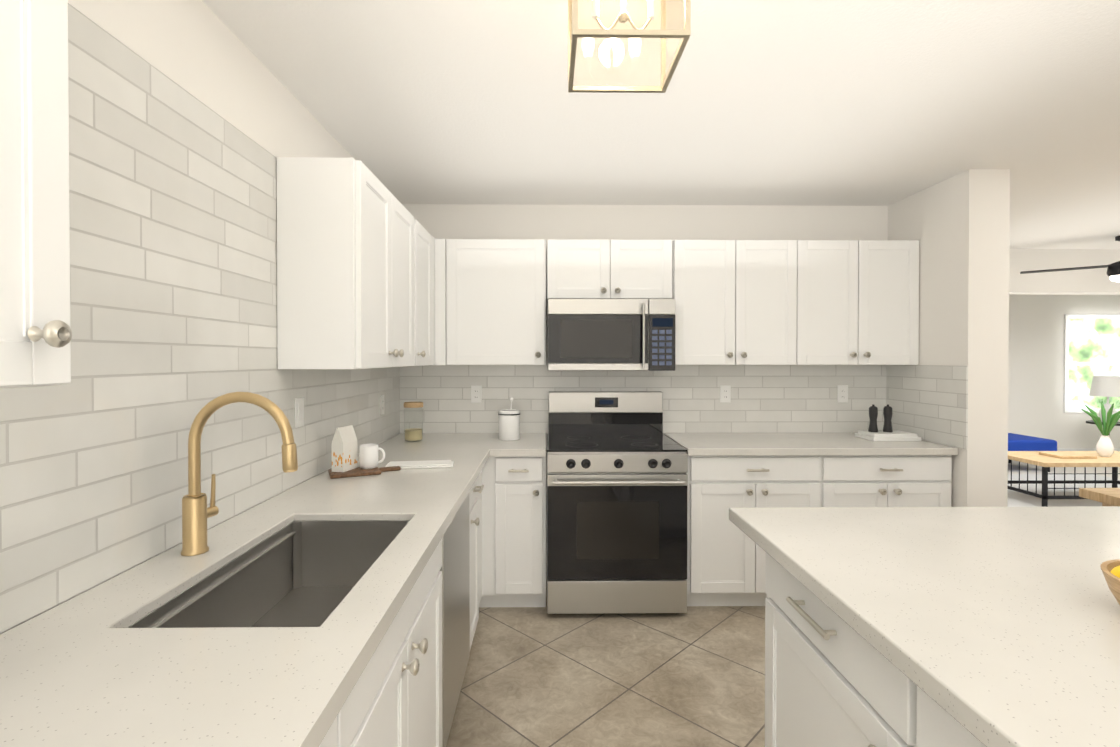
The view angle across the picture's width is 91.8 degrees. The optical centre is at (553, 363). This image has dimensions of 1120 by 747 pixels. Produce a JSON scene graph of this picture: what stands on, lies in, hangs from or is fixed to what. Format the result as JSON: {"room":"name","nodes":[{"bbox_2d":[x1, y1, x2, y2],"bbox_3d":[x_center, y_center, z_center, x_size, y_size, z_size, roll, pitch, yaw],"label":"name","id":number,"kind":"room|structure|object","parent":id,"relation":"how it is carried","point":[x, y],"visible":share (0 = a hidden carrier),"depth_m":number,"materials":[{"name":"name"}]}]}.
{"room":"kitchen","nodes":[
{"label":"kitchen","id":0,"kind":"room"},
{"bbox_2d":[0,0,397,633],"bbox_3d":[-1.040,0.189,0.641,0.100,2.430,6.100,0,1,-1],"label":"wall","id":1,"kind":"structure","parent":0,"point":[202,52],"depth_m":1.61,"materials":[{"name":"white paint"}]},
{"bbox_2d":[0,0,71,388],"bbox_3d":[-0.831,-0.348,0.517,0.295,0.762,0.514,0,1,-1],"label":"upper cabinet","id":2,"kind":"object","parent":1,"relation":"attached to","point":[35,338],"visible":1,"depth_m":0.70,"materials":[{"name":"white paint"}]},
{"bbox_2d":[0,3,399,632],"bbox_3d":[-0.986,-0.123,0.589,0.008,1.213,6.000,0,1,-1],"label":"wall tile","id":3,"kind":"structure","parent":1,"relation":"attached to","point":[174,257],"depth_m":1.33,"materials":[{"name":"white tile"}]},
{"bbox_2d":[295,397,303,427],"bbox_3d":[-0.995,0.190,2.128,0.008,0.114,0.070,0,1,-1],"label":"switch plate","id":4,"kind":"object","parent":3,"relation":"attached to","point":[299,412],"visible":1,"depth_m":2.12,"materials":[{"name":"white plastic"}]},
{"bbox_2d":[380,395,383,414],"bbox_3d":[-1.008,0.240,3.192,0.007,0.114,0.070,0,1,-1],"label":"electrical outlet","id":5,"kind":"object","parent":3,"relation":"attached to","point":[381,404],"visible":1,"depth_m":3.17,"materials":[{"name":"white plastic"}]},
{"bbox_2d":[277,157,416,368],"bbox_3d":[-0.853,-0.365,2.366,0.295,0.762,0.824,0,1,-1],"label":"upper cabinet","id":6,"kind":"object","parent":1,"relation":"attached to","point":[355,264],"depth_m":1.96,"materials":[{"name":"white paint"}]},
{"bbox_2d":[417,221,434,365],"bbox_3d":[-0.860,-0.371,3.022,0.295,0.762,0.489,0,1,-1],"label":"upper cabinet","id":7,"kind":"object","parent":1,"relation":"attached to","point":[425,242],"depth_m":3.05,"materials":[{"name":"white paint"}]},
{"bbox_2d":[399,204,887,570],"bbox_3d":[0.710,0.161,3.662,3.470,2.430,0.100,0,1,-1],"label":"wall","id":8,"kind":"structure","parent":0,"point":[642,222],"depth_m":3.60,"materials":[{"name":"white paint"}]},
{"bbox_2d":[435,239,545,364],"bbox_3d":[-0.393,-0.375,3.410,0.688,0.762,0.348,0,1,-1],"label":"upper cabinet","id":9,"kind":"object","parent":8,"relation":"attached to","point":[490,301],"visible":0.96,"depth_m":3.28,"materials":[{"name":"white paint"}]},
{"bbox_2d":[547,239,672,303],"bbox_3d":[0.338,-0.575,3.416,0.762,0.362,0.348,0,1,-1],"label":"upper cabinet","id":10,"kind":"object","parent":8,"relation":"attached to","point":[603,269],"visible":1,"depth_m":3.28,"materials":[{"name":"white paint"}]},
{"bbox_2d":[548,299,674,370],"bbox_3d":[0.339,-0.174,3.369,0.754,0.428,0.450,0,1,-1],"label":"microwave","id":11,"kind":"object","parent":10,"relation":"attached to","point":[611,334],"visible":1,"depth_m":3.19,"materials":[{"name":"silver metal"}]},
{"bbox_2d":[400,362,885,450],"bbox_3d":[0.604,0.280,3.607,3.242,0.592,0.008,0,1,-1],"label":"wall tile","id":12,"kind":"structure","parent":8,"relation":"attached to","point":[783,398],"depth_m":3.61,"materials":[{"name":"white tile"}]},
{"bbox_2d":[471,386,481,402],"bbox_3d":[-0.512,0.199,3.586,0.070,0.114,0.007,0,1,-1],"label":"electrical outlet","id":13,"kind":"object","parent":12,"relation":"attached to","point":[476,394],"visible":1,"depth_m":3.58,"materials":[{"name":"white plastic"}]},
{"bbox_2d":[720,385,730,402],"bbox_3d":[1.139,0.199,3.605,0.070,0.114,0.007,0,1,-1],"label":"electrical outlet","id":14,"kind":"object","parent":12,"relation":"attached to","point":[725,393],"visible":1,"depth_m":3.60,"materials":[{"name":"white plastic"}]},
{"bbox_2d":[837,385,847,401],"bbox_3d":[1.923,0.199,3.614,0.070,0.114,0.007,0,1,-1],"label":"electrical outlet","id":15,"kind":"object","parent":12,"relation":"attached to","point":[842,393],"visible":1,"depth_m":3.61,"materials":[{"name":"white plastic"}]},
{"bbox_2d":[672,240,811,364],"bbox_3d":[1.130,-0.375,3.446,0.810,0.762,0.310,0,1,-1],"label":"upper cabinet","id":16,"kind":"object","parent":8,"relation":"attached to","point":[796,302],"depth_m":3.30,"materials":[{"name":"white paint"}]},
{"bbox_2d":[812,240,918,364],"bbox_3d":[1.820,-0.376,3.454,0.811,0.762,0.310,0,1,-1],"label":"upper cabinet","id":17,"kind":"object","parent":8,"relation":"attached to","point":[865,293],"depth_m":3.30,"materials":[{"name":"white paint"}]},
{"bbox_2d":[202,0,1119,248],"bbox_3d":[4.094,-1.087,2.839,10.420,0.080,10.400,0,1,-1],"label":"ceiling","id":18,"kind":"structure","parent":0,"point":[832,102],"depth_m":2.14,"materials":[{"name":"white paint"}]},
{"bbox_2d":[568,0,690,92],"bbox_3d":[0.176,-0.893,1.373,0.278,0.280,0.278,0,1,-1],"label":"lantern","id":19,"kind":"object","parent":18,"relation":"attached to","point":[623,16],"visible":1,"depth_m":1.37,"materials":[{"name":"gold"}]},
{"bbox_2d":[1020,236,1119,281],"bbox_3d":[4.785,-0.871,4.404,1.183,0.380,1.129,0,1,-1],"label":"ceiling fan","id":20,"kind":"object","parent":18,"relation":"hanging from","point":[1113,272],"visible":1,"depth_m":4.54,"materials":[{"name":"black metal"}]},
{"bbox_2d":[446,460,1119,746],"bbox_3d":[4.094,1.413,2.862,10.420,0.060,10.400,0,1,-1],"label":"floor","id":21,"kind":"structure","parent":0,"point":[693,676],"depth_m":2.39,"materials":[{"name":"tile"}]},
{"bbox_2d":[319,673,362,746],"bbox_3d":[-0.666,0.964,0.663,0.630,0.880,0.584,0,1,-1],"label":"base cabinet","id":22,"kind":"object","parent":21,"relation":"on","point":[346,730],"depth_m":0.94,"materials":[{"name":"white paint"}]},
{"bbox_2d":[0,433,545,746],"bbox_3d":[-0.499,0.503,0.721,0.964,0.040,5.740,0,1,-1],"label":"countertop","id":23,"kind":"structure","parent":22,"relation":"on","point":[88,668],"depth_m":0.93,"materials":[{"name":"stone"}]},
{"bbox_2d":[181,392,297,555],"bbox_3d":[-0.794,0.273,1.392,0.289,0.406,0.094,0,1,-1],"label":"faucet","id":24,"kind":"object","parent":23,"relation":"on","point":[196,512],"visible":1,"depth_m":1.36,"materials":[{"name":"gold metal"}]},
{"bbox_2d":[127,520,409,627],"bbox_3d":[-0.627,0.605,1.360,0.382,0.212,0.728,0,1,-1],"label":"sink","id":25,"kind":"object","parent":23,"relation":"in","point":[302,573],"visible":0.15,"depth_m":1.59,"materials":[{"name":"silver metal"}]},
{"bbox_2d":[328,466,400,478],"bbox_3d":[-0.809,0.460,2.336,0.290,0.014,0.140,0,1,-26],"label":"cutting board","id":26,"kind":"object","parent":23,"relation":"on","point":[358,471],"visible":0.9,"depth_m":2.29,"materials":[{"name":"brown wood"}]},
{"bbox_2d":[332,425,357,471],"bbox_3d":[-0.895,0.360,2.325,0.056,0.185,0.100,0,1,14],"label":"coffee bag","id":27,"kind":"object","parent":26,"relation":"on","point":[344,450],"visible":1,"depth_m":2.29,"materials":[{"name":"paper"}]},
{"bbox_2d":[359,443,384,468],"bbox_3d":[-0.792,0.402,2.366,0.107,0.100,0.080,0,1,-1],"label":"mug","id":28,"kind":"object","parent":26,"relation":"on","point":[368,456],"visible":1,"depth_m":2.34,"materials":[{"name":"white ceramic"}]},
{"bbox_2d":[404,402,422,441],"bbox_3d":[-0.841,0.344,3.255,0.114,0.228,0.114,0,1,-1],"label":"glass jar","id":29,"kind":"object","parent":23,"relation":"on","point":[413,434],"visible":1,"depth_m":3.22,"materials":[{"name":"beige"}]},
{"bbox_2d":[385,460,453,468],"bbox_3d":[-0.612,0.458,2.479,0.300,0.016,0.120,0,1,-9],"label":"towel","id":30,"kind":"object","parent":23,"relation":"on","point":[426,464],"visible":0.88,"depth_m":2.44,"materials":[{"name":"white fabric"}]},
{"bbox_2d":[498,397,519,440],"bbox_3d":[-0.271,0.328,3.302,0.135,0.259,0.135,0,1,-1],"label":"canister","id":31,"kind":"object","parent":23,"relation":"on","point":[509,424],"visible":1,"depth_m":3.25,"materials":[{"name":"white ceramic"}]},
{"bbox_2d":[363,587,441,746],"bbox_3d":[-0.673,1.078,1.302,0.630,0.640,0.940,0,1,-1],"label":"base cabinet","id":32,"kind":"object","parent":21,"relation":"on","point":[394,698],"depth_m":1.34,"materials":[{"name":"white paint"}]},
{"bbox_2d":[440,493,469,746],"bbox_3d":[-0.679,0.955,2.078,0.636,0.872,0.602,0,1,-1],"label":"dishwasher","id":33,"kind":"object","parent":21,"relation":"on","point":[455,569],"visible":0.17,"depth_m":1.99,"materials":[{"name":"grey metal"}]},
{"bbox_2d":[469,456,545,648],"bbox_3d":[-0.525,0.942,2.990,0.965,0.879,1.206,0,1,-1],"label":"base cabinet","id":34,"kind":"object","parent":21,"relation":"on","point":[507,512],"visible":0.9,"depth_m":2.99,"materials":[{"name":"white paint"}]},
{"bbox_2d":[547,391,687,613],"bbox_3d":[0.341,0.782,3.237,0.766,1.195,0.728,0,1,-1],"label":"range","id":35,"kind":"object","parent":21,"relation":"on","point":[617,475],"visible":1,"depth_m":2.94,"materials":[{"name":"silver metal"}]},
{"bbox_2d":[686,456,837,605],"bbox_3d":[1.138,0.939,3.308,0.822,0.880,0.608,0,1,-1],"label":"base cabinet","id":36,"kind":"object","parent":21,"relation":"on","point":[726,561],"depth_m":3.01,"materials":[{"name":"white paint"}]},
{"bbox_2d":[765,553,985,746],"bbox_3d":[1.494,0.967,0.323,1.778,0.879,2.690,0,1,-1],"label":"kitchen island","id":37,"kind":"object","parent":21,"relation":"on","point":[832,679],"visible":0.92,"depth_m":1.25,"materials":[{"name":"white paint"}]},
{"bbox_2d":[729,506,1119,746],"bbox_3d":[1.538,0.507,0.339,1.890,0.040,2.930,0,1,-1],"label":"island countertop","id":38,"kind":"structure","parent":37,"relation":"on","point":[993,626],"depth_m":1.11,"materials":[{"name":"stone"}]},
{"bbox_2d":[1100,559,1119,604],"bbox_3d":[1.174,0.422,0.989,0.252,0.116,0.252,0,1,-1],"label":"fruit bowl","id":39,"kind":"object","parent":38,"relation":"on","point":[1110,569],"visible":1,"depth_m":1.04,"materials":[{"name":"brown wood"}]},
{"bbox_2d":[838,455,951,506],"bbox_3d":[1.816,0.939,3.316,0.806,0.880,0.608,0,1,-1],"label":"base cabinet","id":40,"kind":"object","parent":21,"relation":"on","point":[885,480],"depth_m":3.01,"materials":[{"name":"white paint"}]},
{"bbox_2d":[663,432,957,455],"bbox_3d":[1.474,0.479,3.293,1.491,0.040,0.640,0,1,-1],"label":"countertop","id":41,"kind":"structure","parent":40,"relation":"on","point":[776,444],"depth_m":3.07,"materials":[{"name":"stone"}]},
{"bbox_2d":[855,430,921,440],"bbox_3d":[2.044,0.438,3.330,0.290,0.040,0.200,0,1,-1],"label":"books","id":42,"kind":"object","parent":41,"relation":"on","point":[894,435],"visible":1,"depth_m":3.25,"materials":[{"name":"white paper"}]},
{"bbox_2d":[868,404,877,431],"bbox_3d":[1.964,0.333,3.338,0.054,0.169,0.054,0,1,-1],"label":"grinder","id":43,"kind":"object","parent":42,"relation":"on","point":[873,413],"visible":1,"depth_m":3.32,"materials":[{"name":"grey plastic"}]},
{"bbox_2d":[883,404,892,431],"bbox_3d":[2.054,0.333,3.339,0.054,0.169,0.054,0,1,-1],"label":"grinder","id":44,"kind":"object","parent":42,"relation":"on","point":[887,415],"visible":0.96,"depth_m":3.32,"materials":[{"name":"grey plastic"}]},
{"bbox_2d":[1008,433,1056,471],"bbox_3d":[5.817,0.934,7.079,0.876,0.820,0.700,0,1,-1],"label":"chair","id":45,"kind":"object","parent":21,"relation":"on","point":[1017,442],"visible":0.1,"depth_m":6.73,"materials":[{"name":"blue fabric"}]},
{"bbox_2d":[1007,474,1119,506],"bbox_3d":[5.373,1.351,5.577,2.400,0.012,2.000,0,1,-1],"label":"living room rug","id":46,"kind":"object","parent":21,"relation":"on","point":[1016,499],"visible":0.2,"depth_m":5.72,"materials":[{"name":"grey carpet"}]},
{"bbox_2d":[1007,451,1119,506],"bbox_3d":[5.250,1.133,5.399,1.350,0.428,0.650,0,1,-1],"label":"coffee table","id":47,"kind":"object","parent":46,"relation":"on","point":[1036,458],"visible":0.67,"depth_m":5.18,"materials":[{"name":"brown wood"}]},
{"bbox_2d":[1039,452,1096,458],"bbox_3d":[5.100,0.906,5.395,0.350,0.024,0.250,0,1,-1],"label":"tray","id":48,"kind":"object","parent":47,"relation":"on","point":[1068,455],"visible":1,"depth_m":5.31,"materials":[{"name":"brown wood"}]},
{"bbox_2d":[1081,401,1119,456],"bbox_3d":[5.476,0.647,5.389,0.341,0.543,0.340,0,1,-1],"label":"potted plant","id":49,"kind":"object","parent":47,"relation":"on","point":[1104,446],"visible":1,"depth_m":5.37,"materials":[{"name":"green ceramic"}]},
{"bbox_2d":[1079,488,1119,505],"bbox_3d":[3.433,1.010,2.126,1.560,0.760,1.250,0,1,-1],"label":"dining table","id":50,"kind":"object","parent":21,"relation":"on","point":[1108,496],"visible":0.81,"depth_m":2.65,"materials":[{"name":"brown wood"}]},
{"bbox_2d":[1086,420,1119,434],"bbox_3d":[7.700,1.074,7.552,0.440,0.530,0.440,0,1,-1],"label":"side table","id":51,"kind":"object","parent":21,"relation":"on","point":[1092,422],"visible":0.12,"depth_m":7.54,"materials":[{"name":"black metal"}]},
{"bbox_2d":[1089,376,1119,421],"bbox_3d":[7.700,0.489,7.546,0.380,0.640,0.380,0,1,-1],"label":"table lamp","id":52,"kind":"object","parent":51,"relation":"on","point":[1105,386],"visible":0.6,"depth_m":7.46,"materials":[{"name":"white fabric"}]},
{"bbox_2d":[888,169,1009,506],"bbox_3d":[2.339,0.164,3.280,0.220,2.430,0.700,0,1,-1],"label":"wall","id":53,"kind":"structure","parent":0,"point":[957,226],"depth_m":2.93,"materials":[{"name":"white paint"}]},
{"bbox_2d":[886,365,967,448],"bbox_3d":[2.225,0.233,3.276,0.008,0.451,0.692,0,1,-1],"label":"wall tile","id":54,"kind":"structure","parent":53,"relation":"attached to","point":[929,403],"depth_m":3.19,"materials":[{"name":"white tile"}]},
{"bbox_2d":[1008,294,1119,447],"bbox_3d":[5.719,0.120,8.020,6.850,2.430,0.100,0,1,-1],"label":"wall","id":55,"kind":"structure","parent":0,"point":[1036,372],"depth_m":7.99,"materials":[{"name":"white paint"}]},
{"bbox_2d":[1057,448,1119,451],"bbox_3d":[5.770,1.290,7.973,6.750,0.090,0.014,0,1,-1],"label":"baseboard","id":56,"kind":"structure","parent":55,"relation":"attached to","point":[1080,449],"depth_m":7.99,"materials":[{"name":"white"}]},
{"bbox_2d":[1064,315,1119,412],"bbox_3d":[8.225,-0.005,8.018,1.440,1.440,0.080,0,1,-1],"label":"living room window","id":57,"kind":"structure","parent":55,"relation":"in","point":[1067,363],"depth_m":7.98,"materials":[{"name":"white"}]},
{"bbox_2d":[1009,249,1119,294],"bbox_3d":[5.803,-0.868,5.151,6.750,0.400,0.180,0,1,-1],"label":"header beam","id":58,"kind":"structure","parent":0,"point":[1096,281],"depth_m":5.05,"materials":[{"name":"white paint"}]},
{"label":"outside","id":59,"kind":"structure","parent":0,"visible":0},
{"bbox_2d":[1068,318,1119,408],"bbox_3d":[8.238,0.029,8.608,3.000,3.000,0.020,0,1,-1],"label":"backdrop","id":60,"kind":"structure","parent":59,"point":[1081,369],"depth_m":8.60,"materials":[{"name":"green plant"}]}
]}

